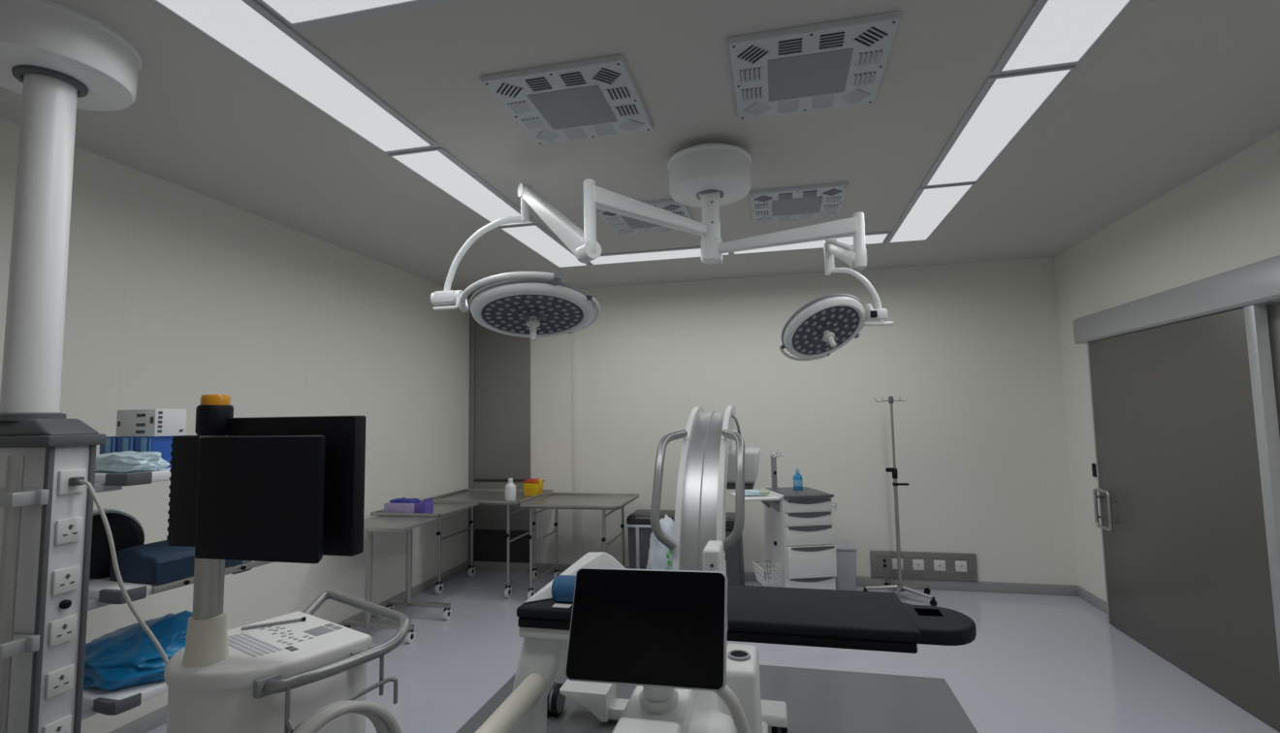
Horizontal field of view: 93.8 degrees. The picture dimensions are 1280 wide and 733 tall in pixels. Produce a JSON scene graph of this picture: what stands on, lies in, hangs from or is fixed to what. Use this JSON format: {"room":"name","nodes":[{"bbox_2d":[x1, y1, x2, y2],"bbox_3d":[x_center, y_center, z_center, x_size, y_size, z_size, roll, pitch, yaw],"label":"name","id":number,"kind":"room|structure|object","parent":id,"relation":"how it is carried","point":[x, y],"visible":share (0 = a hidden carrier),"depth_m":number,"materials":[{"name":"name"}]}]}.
{"room":"operating room","nodes":[
{"label":"operating room","id":0,"kind":"room"},
{"bbox_2d":[0,118,469,732],"bbox_3d":[-2.530,0.416,3.053,0.100,2.800,6.656,-2,-5,13],"label":"wall","id":1,"kind":"structure","parent":0,"point":[176,295],"depth_m":3.63,"materials":[{"name":"beige paint"}]},
{"bbox_2d":[108,561,468,732],"bbox_3d":[-2.457,1.766,2.917,0.010,0.085,6.426,-2,-5,13],"label":"baseboard","id":2,"kind":"structure","parent":1,"relation":"attached to","point":[155,719],"depth_m":4.26,"materials":[{"name":"plastic"}]},
{"bbox_2d":[0,0,1279,295],"bbox_3d":[0.139,-1.125,2.553,5.630,0.100,6.656,-2,-5,13],"label":"ceiling","id":3,"kind":"structure","parent":0,"point":[1173,90],"depth_m":2.65,"materials":[{"name":"white paint"}]},
{"bbox_2d":[0,0,272,732],"bbox_3d":[-1.785,0.319,2.128,1.041,2.781,1.011,-2,-5,8],"label":"pendant","id":4,"kind":"object","parent":3,"relation":"hanging from","point":[62,60],"depth_m":1.84,"materials":[{"name":"white metal"}]},
{"bbox_2d":[42,714,71,732],"bbox_3d":[-1.726,1.085,1.772,0.010,0.072,0.072,-2,-5,8],"label":"socket","id":5,"kind":"object","parent":4,"relation":"attached to","point":[56,723],"depth_m":1.77,"materials":[{"name":"grey plastic"}]},
{"bbox_2d":[45,664,74,699],"bbox_3d":[-1.728,0.938,1.784,0.010,0.072,0.072,-2,-5,8],"label":"socket","id":6,"kind":"object","parent":4,"relation":"attached to","point":[59,678],"depth_m":1.78,"materials":[{"name":"grey plastic"}]},
{"bbox_2d":[48,614,77,646],"bbox_3d":[-1.731,0.792,1.796,0.010,0.072,0.072,-2,-5,8],"label":"socket","id":7,"kind":"object","parent":4,"relation":"attached to","point":[62,628],"depth_m":1.79,"materials":[{"name":"grey plastic"}]},
{"bbox_2d":[51,565,80,595],"bbox_3d":[-1.733,0.645,1.808,0.010,0.072,0.072,-2,-5,8],"label":"socket","id":8,"kind":"object","parent":4,"relation":"attached to","point":[65,579],"depth_m":1.80,"materials":[{"name":"grey plastic"}]},
{"bbox_2d":[54,516,83,544],"bbox_3d":[-1.736,0.499,1.820,0.010,0.072,0.072,-2,-5,8],"label":"socket","id":9,"kind":"object","parent":4,"relation":"attached to","point":[68,530],"depth_m":1.82,"materials":[{"name":"grey plastic"}]},
{"bbox_2d":[57,468,85,495],"bbox_3d":[-1.727,0.352,1.829,0.039,0.072,0.072,-2,-5,13],"label":"socket","id":10,"kind":"object","parent":4,"relation":"attached to","point":[68,479],"depth_m":1.82,"materials":[{"name":"grey plastic"}]},
{"bbox_2d":[98,436,118,453],"bbox_3d":[-2.087,0.346,2.435,0.098,0.125,0.142,-3,-5,19],"label":"carton","id":11,"kind":"object","parent":4,"relation":"on","point":[111,446],"visible":0.22,"depth_m":2.37,"materials":[{"name":"blue cardboard"}]},
{"bbox_2d":[89,509,144,578],"bbox_3d":[-2.053,0.668,2.278,0.175,0.245,0.245,-5,-6,41],"label":"roll","id":12,"kind":"object","parent":4,"relation":"on","point":[127,531],"visible":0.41,"depth_m":2.24,"materials":[{"name":"black plastic"}]},
{"bbox_2d":[82,678,168,706],"bbox_3d":[-1.939,1.171,2.308,0.560,0.034,0.470,-3,-5,19],"label":"shelf","id":13,"kind":"object","parent":4,"relation":"attached to","point":[133,695],"depth_m":2.07,"materials":[{"name":"white metal"}]},
{"bbox_2d":[117,436,135,451],"bbox_3d":[-1.987,0.342,2.401,0.098,0.125,0.142,-3,-5,19],"label":"carton","id":14,"kind":"object","parent":4,"relation":"on","point":[124,443],"visible":0.23,"depth_m":2.34,"materials":[{"name":"blue cardboard"}]},
{"bbox_2d":[95,450,169,473],"bbox_3d":[-1.899,0.350,2.217,0.284,0.074,0.151,-2,-5,13],"label":"pack","id":15,"kind":"object","parent":4,"relation":"on","point":[124,462],"visible":0.9,"depth_m":2.16},
{"bbox_2d":[95,467,171,482],"bbox_3d":[-1.952,0.418,2.368,0.560,0.034,0.470,-3,-5,19],"label":"shelf","id":16,"kind":"object","parent":4,"relation":"attached to","point":[163,474],"depth_m":2.10,"materials":[{"name":"white metal"}]},
{"bbox_2d":[83,609,192,690],"bbox_3d":[-1.900,1.054,2.282,0.516,0.190,0.414,-2,-5,13],"label":"plastic bag","id":17,"kind":"object","parent":4,"relation":"on","point":[125,656],"visible":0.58,"depth_m":2.16,"materials":[{"name":"blue plastic"}]},
{"bbox_2d":[134,435,175,468],"bbox_3d":[-1.888,0.337,2.367,0.098,0.125,0.142,-3,-5,19],"label":"carton","id":18,"kind":"object","parent":4,"relation":"on","point":[162,444],"visible":0.38,"depth_m":2.31,"materials":[{"name":"blue cardboard"}]},
{"bbox_2d":[115,409,186,436],"bbox_3d":[-1.944,0.224,2.382,0.226,0.105,0.116,-3,-5,19],"label":"carton","id":19,"kind":"object","parent":18,"relation":"on","point":[133,422],"visible":0.99,"depth_m":2.33,"materials":[{"name":"white cardboard"}]},
{"bbox_2d":[88,566,231,599],"bbox_3d":[-1.945,0.812,2.337,0.560,0.034,0.470,-3,-5,19],"label":"shelf","id":20,"kind":"object","parent":4,"relation":"attached to","point":[102,588],"depth_m":2.11,"materials":[{"name":"white metal"}]},
{"bbox_2d":[109,540,242,584],"bbox_3d":[-1.771,0.727,2.309,0.245,0.125,0.340,-2,-5,17],"label":"pad","id":21,"kind":"object","parent":4,"relation":"on","point":[159,562],"visible":0.48,"depth_m":2.16,"materials":[{"name":"blue fabric"}]},
{"bbox_2d":[151,0,439,153],"bbox_3d":[-1.210,-1.070,2.266,0.291,0.010,1.154,-2,-5,13],"label":"recessed light","id":22,"kind":"object","parent":3,"relation":"in","point":[246,29],"visible":1,"depth_m":2.15,"materials":[{"name":"white plastic"}]},
{"bbox_2d":[257,0,459,30],"bbox_3d":[-0.589,-1.127,1.682,1.154,0.010,0.289,-2,-5,13],"label":"recessed light","id":23,"kind":"object","parent":3,"relation":"in","point":[302,15],"visible":1,"depth_m":1.85,"materials":[{"name":"white plastic"}]},
{"bbox_2d":[262,0,412,23],"bbox_3d":[-0.592,-1.130,1.672,1.130,0.006,0.245,-2,-5,13],"label":"diffuser","id":24,"kind":"object","parent":23,"relation":"attached to","point":[289,11],"depth_m":1.85,"materials":[{"name":"white plastic"}]},
{"bbox_2d":[387,147,537,226],"bbox_3d":[-0.945,-0.982,3.408,0.291,0.010,1.144,-2,-5,13],"label":"recessed light","id":25,"kind":"object","parent":3,"relation":"in","point":[436,166],"visible":0.82,"depth_m":3.24,"materials":[{"name":"white plastic"}]},
{"bbox_2d":[498,223,591,268],"bbox_3d":[-0.682,-0.895,4.544,0.291,0.010,1.144,-2,-5,13],"label":"recessed light","id":26,"kind":"object","parent":3,"relation":"in","point":[534,237],"visible":0.99,"depth_m":4.41,"materials":[{"name":"white plastic"}]},
{"bbox_2d":[480,54,653,145],"bbox_3d":[-0.269,-1.060,2.444,0.551,0.032,0.551,-2,-5,13],"label":"ceiling vent","id":27,"kind":"object","parent":3,"relation":"in","point":[599,97],"visible":1,"depth_m":2.37,"materials":[{"name":"grey plastic"}]},
{"bbox_2d":[526,85,617,129],"bbox_3d":[-0.269,-1.052,2.443,0.290,0.004,0.290,-2,-5,13],"label":"grille","id":28,"kind":"object","parent":27,"relation":"attached to","point":[578,107],"depth_m":2.43,"materials":[{"name":"grey metal"}]},
{"bbox_2d":[596,198,693,235],"bbox_3d":[0.049,-0.952,3.860,0.551,0.032,0.551,-2,-5,13],"label":"ceiling vent","id":29,"kind":"object","parent":3,"relation":"in","point":[622,225],"visible":0.58,"depth_m":3.85,"materials":[{"name":"grey plastic"}]},
{"bbox_2d":[620,215,661,228],"bbox_3d":[0.049,-0.944,3.859,0.290,0.004,0.290,-2,-5,13],"label":"grille","id":30,"kind":"object","parent":29,"relation":"attached to","point":[628,222],"depth_m":3.93,"materials":[{"name":"grey metal"}]},
{"bbox_2d":[588,246,730,265],"bbox_3d":[0.131,-0.889,4.792,1.154,0.010,0.291,-2,-5,13],"label":"recessed light","id":31,"kind":"object","parent":3,"relation":"in","point":[685,252],"visible":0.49,"depth_m":4.80,"materials":[{"name":"white plastic"}]},
{"bbox_2d":[430,142,893,360],"bbox_3d":[0.161,-0.554,2.894,2.379,0.983,0.941,0,-5,-8],"label":"light","id":32,"kind":"object","parent":3,"relation":"hanging from","point":[709,176],"visible":1,"depth_m":2.83,"materials":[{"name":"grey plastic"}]},
{"bbox_2d":[732,239,825,255],"bbox_3d":[1.060,-0.920,4.609,0.695,0.010,0.228,-2,-5,13],"label":"recessed light","id":33,"kind":"object","parent":3,"relation":"in","point":[818,243],"depth_m":4.64,"materials":[{"name":"white plastic"}]},
{"bbox_2d":[748,181,849,223],"bbox_3d":[0.955,-0.984,3.652,0.551,0.032,0.551,-2,-5,13],"label":"ceiling vent","id":34,"kind":"object","parent":3,"relation":"in","point":[825,200],"visible":0.99,"depth_m":3.58,"materials":[{"name":"grey plastic"}]},
{"bbox_2d":[771,195,823,216],"bbox_3d":[0.955,-0.976,3.652,0.290,0.004,0.290,-2,-5,13],"label":"grille","id":35,"kind":"object","parent":34,"relation":"attached to","point":[796,206],"depth_m":3.64,"materials":[{"name":"grey metal"}]},
{"bbox_2d":[727,10,900,120],"bbox_3d":[0.627,-1.092,2.239,0.551,0.032,0.551,-2,-5,13],"label":"ceiling vent","id":36,"kind":"object","parent":3,"relation":"in","point":[841,63],"visible":1,"depth_m":2.16,"materials":[{"name":"grey plastic"}]},
{"bbox_2d":[768,47,853,101],"bbox_3d":[0.628,-1.084,2.238,0.290,0.004,0.290,-2,-5,13],"label":"grille","id":37,"kind":"object","parent":36,"relation":"attached to","point":[824,73],"depth_m":2.22,"materials":[{"name":"grey metal"}]},
{"bbox_2d":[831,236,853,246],"bbox_3d":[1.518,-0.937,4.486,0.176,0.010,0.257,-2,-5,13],"label":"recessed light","id":38,"kind":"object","parent":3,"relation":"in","point":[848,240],"depth_m":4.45,"materials":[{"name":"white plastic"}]},
{"bbox_2d":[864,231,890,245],"bbox_3d":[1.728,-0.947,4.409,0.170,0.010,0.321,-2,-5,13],"label":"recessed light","id":39,"kind":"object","parent":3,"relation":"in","point":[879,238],"depth_m":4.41,"materials":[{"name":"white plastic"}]},
{"bbox_2d":[884,182,975,243],"bbox_3d":[1.875,-0.986,3.959,0.297,0.010,1.144,-2,-5,13],"label":"recessed light","id":40,"kind":"object","parent":3,"relation":"in","point":[929,207],"visible":1,"depth_m":3.83,"materials":[{"name":"white plastic"}]},
{"bbox_2d":[920,64,1076,187],"bbox_3d":[1.612,-1.073,2.823,0.297,0.010,1.144,-2,-5,13],"label":"recessed light","id":41,"kind":"object","parent":3,"relation":"in","point":[1004,105],"visible":1,"depth_m":2.65,"materials":[{"name":"white plastic"}]},
{"bbox_2d":[991,0,1133,74],"bbox_3d":[1.348,-1.160,1.681,0.297,0.010,1.154,-2,-5,13],"label":"recessed light","id":42,"kind":"object","parent":3,"relation":"in","point":[1053,33],"visible":1,"depth_m":2.03,"materials":[{"name":"white plastic"}]},
{"bbox_2d":[146,569,1279,732],"bbox_3d":[0.188,1.766,2.321,5.630,0.100,6.656,-2,-5,13],"label":"floor","id":43,"kind":"structure","parent":0,"point":[1035,663],"depth_m":3.60,"materials":[{"name":"plastic"}]},
{"bbox_2d":[163,394,410,732],"bbox_3d":[-0.973,0.880,1.687,0.690,1.602,0.575,-4,-6,34],"label":"cart","id":44,"kind":"object","parent":43,"relation":"on","point":[254,489],"visible":0.99,"depth_m":1.53,"materials":[{"name":"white plastic"}]},
{"bbox_2d":[167,435,199,546],"bbox_3d":[-1.246,0.358,1.738,0.228,0.316,0.060,-2,-5,13],"label":"monitor","id":45,"kind":"object","parent":44,"relation":"on","point":[184,470],"depth_m":1.72,"materials":[{"name":"black plastic"}]},
{"bbox_2d":[194,405,233,436],"bbox_3d":[-1.158,0.146,1.631,0.084,0.082,0.084,-4,-6,34],"label":"lamp","id":46,"kind":"object","parent":44,"relation":"attached to","point":[210,420],"depth_m":1.60,"materials":[{"name":"black plastic"}]},
{"bbox_2d":[199,394,230,405],"bbox_3d":[-1.159,0.092,1.635,0.068,0.032,0.068,-4,-6,34],"label":"warning lamp","id":47,"kind":"object","parent":44,"relation":"on","point":[206,400],"depth_m":1.61,"materials":[{"name":"orange plastic"}]},
{"bbox_2d":[227,415,366,556],"bbox_3d":[-0.915,0.311,1.585,0.399,0.355,0.045,-2,-5,13],"label":"monitor","id":48,"kind":"object","parent":44,"relation":"on","point":[311,502],"depth_m":1.47,"materials":[{"name":"black plastic"}]},
{"bbox_2d":[292,700,402,732],"bbox_3d":[-0.769,1.087,1.520,0.074,0.445,0.362,-4,-6,34],"label":"coiled cable","id":49,"kind":"object","parent":44,"relation":"hanging from","point":[382,720],"visible":1,"depth_m":1.55,"materials":[{"name":"white plastic"}]},
{"bbox_2d":[344,511,460,642],"bbox_3d":[-1.760,1.520,4.422,0.535,0.792,0.774,-2,-5,13],"label":"table","id":50,"kind":"object","parent":43,"relation":"on","point":[380,524],"visible":0.8,"depth_m":4.24,"materials":[{"name":"silver metal"}]},
{"bbox_2d":[370,501,479,517],"bbox_3d":[-1.704,1.138,4.795,0.585,0.025,0.600,-2,-5,13],"label":"tray","id":51,"kind":"object","parent":50,"relation":"on","point":[440,508],"visible":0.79,"depth_m":4.69,"materials":[{"name":"silver metal"}]},
{"bbox_2d":[384,497,433,513],"bbox_3d":[-1.782,1.070,4.615,0.347,0.119,0.115,-2,-5,11],"label":"glove box","id":52,"kind":"object","parent":51,"relation":"on","point":[397,505],"visible":0.96,"depth_m":4.57,"materials":[{"name":"purple cardboard"}]},
{"bbox_2d":[421,488,552,598],"bbox_3d":[-1.371,1.588,5.497,0.920,0.816,0.780,-2,-5,13],"label":"cart","id":53,"kind":"object","parent":43,"relation":"on","point":[488,496],"visible":0.82,"depth_m":5.44,"materials":[{"name":"silver metal"}]},
{"bbox_2d":[421,488,552,505],"bbox_3d":[-1.377,1.198,5.528,0.920,0.034,0.780,-2,-5,13],"label":"tray","id":54,"kind":"object","parent":53,"relation":"on","point":[488,496],"depth_m":5.50,"materials":[{"name":"silver metal"}]},
{"bbox_2d":[504,478,515,500],"bbox_3d":[-1.146,1.086,5.298,0.099,0.189,0.099,-2,-5,13],"label":"bottle","id":55,"kind":"object","parent":53,"relation":"on","point":[510,488],"visible":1,"depth_m":5.26,"materials":[{"name":"white plastic"}]},
{"bbox_2d":[521,478,544,496],"bbox_3d":[-0.987,1.122,5.566,0.164,0.155,0.148,-3,-5,21],"label":"sharps container","id":56,"kind":"object","parent":53,"relation":"on","point":[532,487],"visible":0.94,"depth_m":5.51,"materials":[{"name":"yellow plastic"}]},
{"bbox_2d":[518,492,639,599],"bbox_3d":[-0.502,1.559,5.226,0.855,0.800,0.760,-2,-5,13],"label":"cart","id":57,"kind":"object","parent":43,"relation":"on","point":[553,500],"visible":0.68,"depth_m":5.21,"materials":[{"name":"silver metal"}]},
{"bbox_2d":[518,492,639,510],"bbox_3d":[-0.508,1.177,5.256,0.855,0.034,0.760,-2,-5,13],"label":"tray","id":58,"kind":"object","parent":57,"relation":"on","point":[553,500],"depth_m":5.23,"materials":[{"name":"silver metal"}]},
{"bbox_2d":[625,509,674,569],"bbox_3d":[0.129,1.619,5.250,0.424,0.665,0.384,-2,-5,13],"label":"waste bin","id":59,"kind":"object","parent":43,"relation":"on","point":[639,528],"visible":0.44,"depth_m":5.11,"materials":[{"name":"black plastic"}]},
{"bbox_2d":[645,513,673,570],"bbox_3d":[0.225,1.565,4.888,0.359,0.704,0.219,-2,-5,13],"label":"bag","id":60,"kind":"object","parent":43,"relation":"on","point":[660,557],"visible":0.41,"depth_m":4.83,"materials":[{"name":"white plastic"}]},
{"bbox_2d":[666,548,672,570],"bbox_3d":[0.250,1.540,4.786,0.089,0.278,0.029,-2,-5,13],"label":"print","id":61,"kind":"object","parent":60,"relation":"attached to","point":[669,554],"depth_m":4.79},
{"bbox_2d":[455,654,977,732],"bbox_3d":[0.170,1.695,2.083,2.445,0.003,3.275,-2,-5,13],"label":"floor mat","id":62,"kind":"object","parent":43,"relation":"on","point":[816,700],"visible":0.4,"depth_m":3.12,"materials":[{"name":"grey plastic"}]},
{"bbox_2d":[546,405,788,732],"bbox_3d":[-0.127,0.917,2.033,1.204,1.555,2.230,-2,-5,13],"label":"c-arm","id":63,"kind":"object","parent":62,"relation":"on","point":[662,633],"visible":0.98,"depth_m":1.32,"materials":[{"name":"grey plastic"}]},
{"bbox_2d":[474,584,976,732],"bbox_3d":[0.212,1.295,2.093,1.890,0.800,0.915,-2,-5,13],"label":"table","id":64,"kind":"object","parent":62,"relation":"on","point":[837,619],"visible":0.74,"depth_m":2.17,"materials":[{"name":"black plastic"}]},
{"bbox_2d":[551,603,572,607],"bbox_3d":[-0.299,0.917,2.294,0.068,0.002,0.040,-2,-5,13],"label":"paper slip","id":65,"kind":"object","parent":64,"relation":"on","point":[557,605],"visible":1,"depth_m":2.29,"materials":[{"name":"white paper"}]},
{"bbox_2d":[551,575,575,603],"bbox_3d":[-0.152,0.868,2.321,0.380,0.100,0.100,-2,-5,13],"label":"bolster","id":66,"kind":"object","parent":64,"relation":"on","point":[562,586],"visible":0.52,"depth_m":2.31,"materials":[{"name":"blue fabric"}]},
{"bbox_2d":[524,552,624,603],"bbox_3d":[-0.231,0.866,2.486,0.369,0.133,0.383,-2,-5,13],"label":"pillow","id":67,"kind":"object","parent":64,"relation":"on","point":[590,560],"visible":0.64,"depth_m":2.54,"materials":[{"name":"white fabric"}]},
{"bbox_2d":[725,512,744,585],"bbox_3d":[0.685,1.604,5.122,0.388,0.655,0.388,-2,-5,13],"label":"waste bin","id":68,"kind":"object","parent":43,"relation":"on","point":[734,556],"visible":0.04,"depth_m":4.92,"materials":[{"name":"black plastic"}]},
{"bbox_2d":[730,448,836,589],"bbox_3d":[1.119,1.276,4.683,0.748,1.221,0.531,0,-5,-7],"label":"trolley","id":69,"kind":"object","parent":43,"relation":"on","point":[800,551],"visible":0.89,"depth_m":4.48,"materials":[{"name":"white plastic"}]},
{"bbox_2d":[730,492,780,501],"bbox_3d":[0.893,1.012,4.670,0.300,0.018,0.380,0,-5,-7],"label":"shelf","id":70,"kind":"object","parent":69,"relation":"attached to","point":[772,496],"depth_m":4.53,"materials":[{"name":"white plastic"}]},
{"bbox_2d":[744,488,769,496],"bbox_3d":[0.892,0.971,4.623,0.212,0.055,0.102,-1,-5,1],"label":"pack","id":71,"kind":"object","parent":69,"relation":"on","point":[761,492],"visible":0.96,"depth_m":4.58},
{"bbox_2d":[751,560,782,586],"bbox_3d":[0.980,1.576,4.564,0.180,0.139,0.247,0,-5,-7],"label":"wire basket","id":72,"kind":"object","parent":69,"relation":"on","point":[777,571],"depth_m":4.55,"materials":[{"name":"silver metal"}]},
{"bbox_2d":[793,468,802,490],"bbox_3d":[1.261,0.899,4.786,0.076,0.172,0.056,-2,-5,13],"label":"bottle","id":73,"kind":"object","parent":69,"relation":"on","point":[797,478],"visible":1,"depth_m":4.76,"materials":[{"name":"blue plastic"}]},
{"bbox_2d":[832,541,857,590],"bbox_3d":[1.728,1.707,5.048,0.180,0.402,0.250,-2,-5,13],"label":"pedal bin","id":74,"kind":"object","parent":43,"relation":"on","point":[846,552],"visible":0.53,"depth_m":4.94,"materials":[{"name":"white metal"}]},
{"bbox_2d":[862,396,937,606],"bbox_3d":[2.096,1.070,4.956,0.552,1.645,0.566,-2,-5,13],"label":"stand","id":75,"kind":"object","parent":43,"relation":"on","point":[899,587],"visible":0.94,"depth_m":4.93,"materials":[{"name":"silver metal"}]},
{"bbox_2d":[530,256,1078,585],"bbox_3d":[0.900,0.564,5.622,5.430,2.800,0.100,-2,-5,13],"label":"wall","id":76,"kind":"structure","parent":0,"point":[974,349],"depth_m":5.34,"materials":[{"name":"beige paint"}]},
{"bbox_2d":[468,295,530,572],"bbox_3d":[-1.431,0.641,6.088,0.671,2.800,0.030,-2,-5,13],"label":"door","id":77,"kind":"structure","parent":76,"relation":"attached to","point":[499,364],"depth_m":6.08,"materials":[{"name":"plastic"}]},
{"bbox_2d":[474,529,529,563],"bbox_3d":[-1.381,1.795,5.995,0.612,0.314,0.015,-2,-5,13],"label":"grille","id":78,"kind":"object","parent":77,"relation":"attached to","point":[490,545],"depth_m":5.99,"materials":[{"name":"black metal"}]},
{"bbox_2d":[572,330,582,563],"bbox_3d":[-0.620,0.571,5.915,0.085,2.715,0.012,-2,-5,13],"label":"trim","id":79,"kind":"structure","parent":76,"relation":"attached to","point":[576,336],"depth_m":5.90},
{"bbox_2d":[532,563,1078,596],"bbox_3d":[1.240,1.901,5.384,4.746,0.085,0.010,-2,-5,13],"label":"baseboard","id":80,"kind":"structure","parent":76,"relation":"attached to","point":[941,585],"depth_m":5.04,"materials":[{"name":"plastic"}]},
{"bbox_2d":[869,550,977,581],"bbox_3d":[2.416,1.701,5.112,0.842,0.224,0.037,-2,-5,13],"label":"outlet panel","id":81,"kind":"object","parent":76,"relation":"attached to","point":[953,566],"visible":0.96,"depth_m":5.10,"materials":[{"name":"metal"}]},
{"bbox_2d":[892,558,903,569],"bbox_3d":[2.217,1.700,5.153,0.088,0.088,0.010,-2,-5,13],"label":"socket","id":82,"kind":"object","parent":81,"relation":"attached to","point":[894,560],"depth_m":5.15,"materials":[{"name":"grey plastic"}]},
{"bbox_2d":[912,559,924,570],"bbox_3d":[2.379,1.694,5.116,0.088,0.088,0.010,-2,-5,13],"label":"socket","id":83,"kind":"object","parent":81,"relation":"attached to","point":[917,564],"depth_m":5.11,"materials":[{"name":"grey plastic"}]},
{"bbox_2d":[933,560,945,571],"bbox_3d":[2.542,1.688,5.078,0.088,0.088,0.010,-2,-5,13],"label":"socket","id":84,"kind":"object","parent":81,"relation":"attached to","point":[939,565],"depth_m":5.07,"materials":[{"name":"grey plastic"}]},
{"bbox_2d":[955,560,966,572],"bbox_3d":[2.704,1.683,5.041,0.088,0.088,0.010,-2,-5,13],"label":"socket","id":85,"kind":"object","parent":81,"relation":"attached to","point":[960,565],"depth_m":5.04,"materials":[{"name":"grey plastic"}]},
{"bbox_2d":[1054,129,1279,602],"bbox_3d":[2.857,0.225,1.821,0.100,2.800,6.656,-2,-5,13],"label":"wall","id":86,"kind":"structure","parent":0,"point":[1225,218],"depth_m":3.74,"materials":[{"name":"beige paint"}]},
{"bbox_2d":[1077,585,1107,613],"bbox_3d":[3.476,1.795,4.529,0.010,0.085,0.681,-2,-5,13],"label":"baseboard","id":87,"kind":"structure","parent":86,"relation":"attached to","point":[1099,603],"depth_m":4.62,"materials":[{"name":"plastic"}]},
{"bbox_2d":[1091,463,1096,477],"bbox_3d":[3.438,0.784,4.527,0.014,0.100,0.050,-2,-5,13],"label":"wall switch","id":88,"kind":"object","parent":86,"relation":"attached to","point":[1094,468],"visible":0.8,"depth_m":4.52,"materials":[{"name":"black plastic"}]},
{"bbox_2d":[1072,255,1279,732],"bbox_3d":[2.947,0.600,2.738,0.156,2.184,3.495,-2,-5,13],"label":"door","id":89,"kind":"structure","parent":86,"relation":"in","point":[1186,429],"depth_m":3.28,"materials":[{"name":"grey metal"}]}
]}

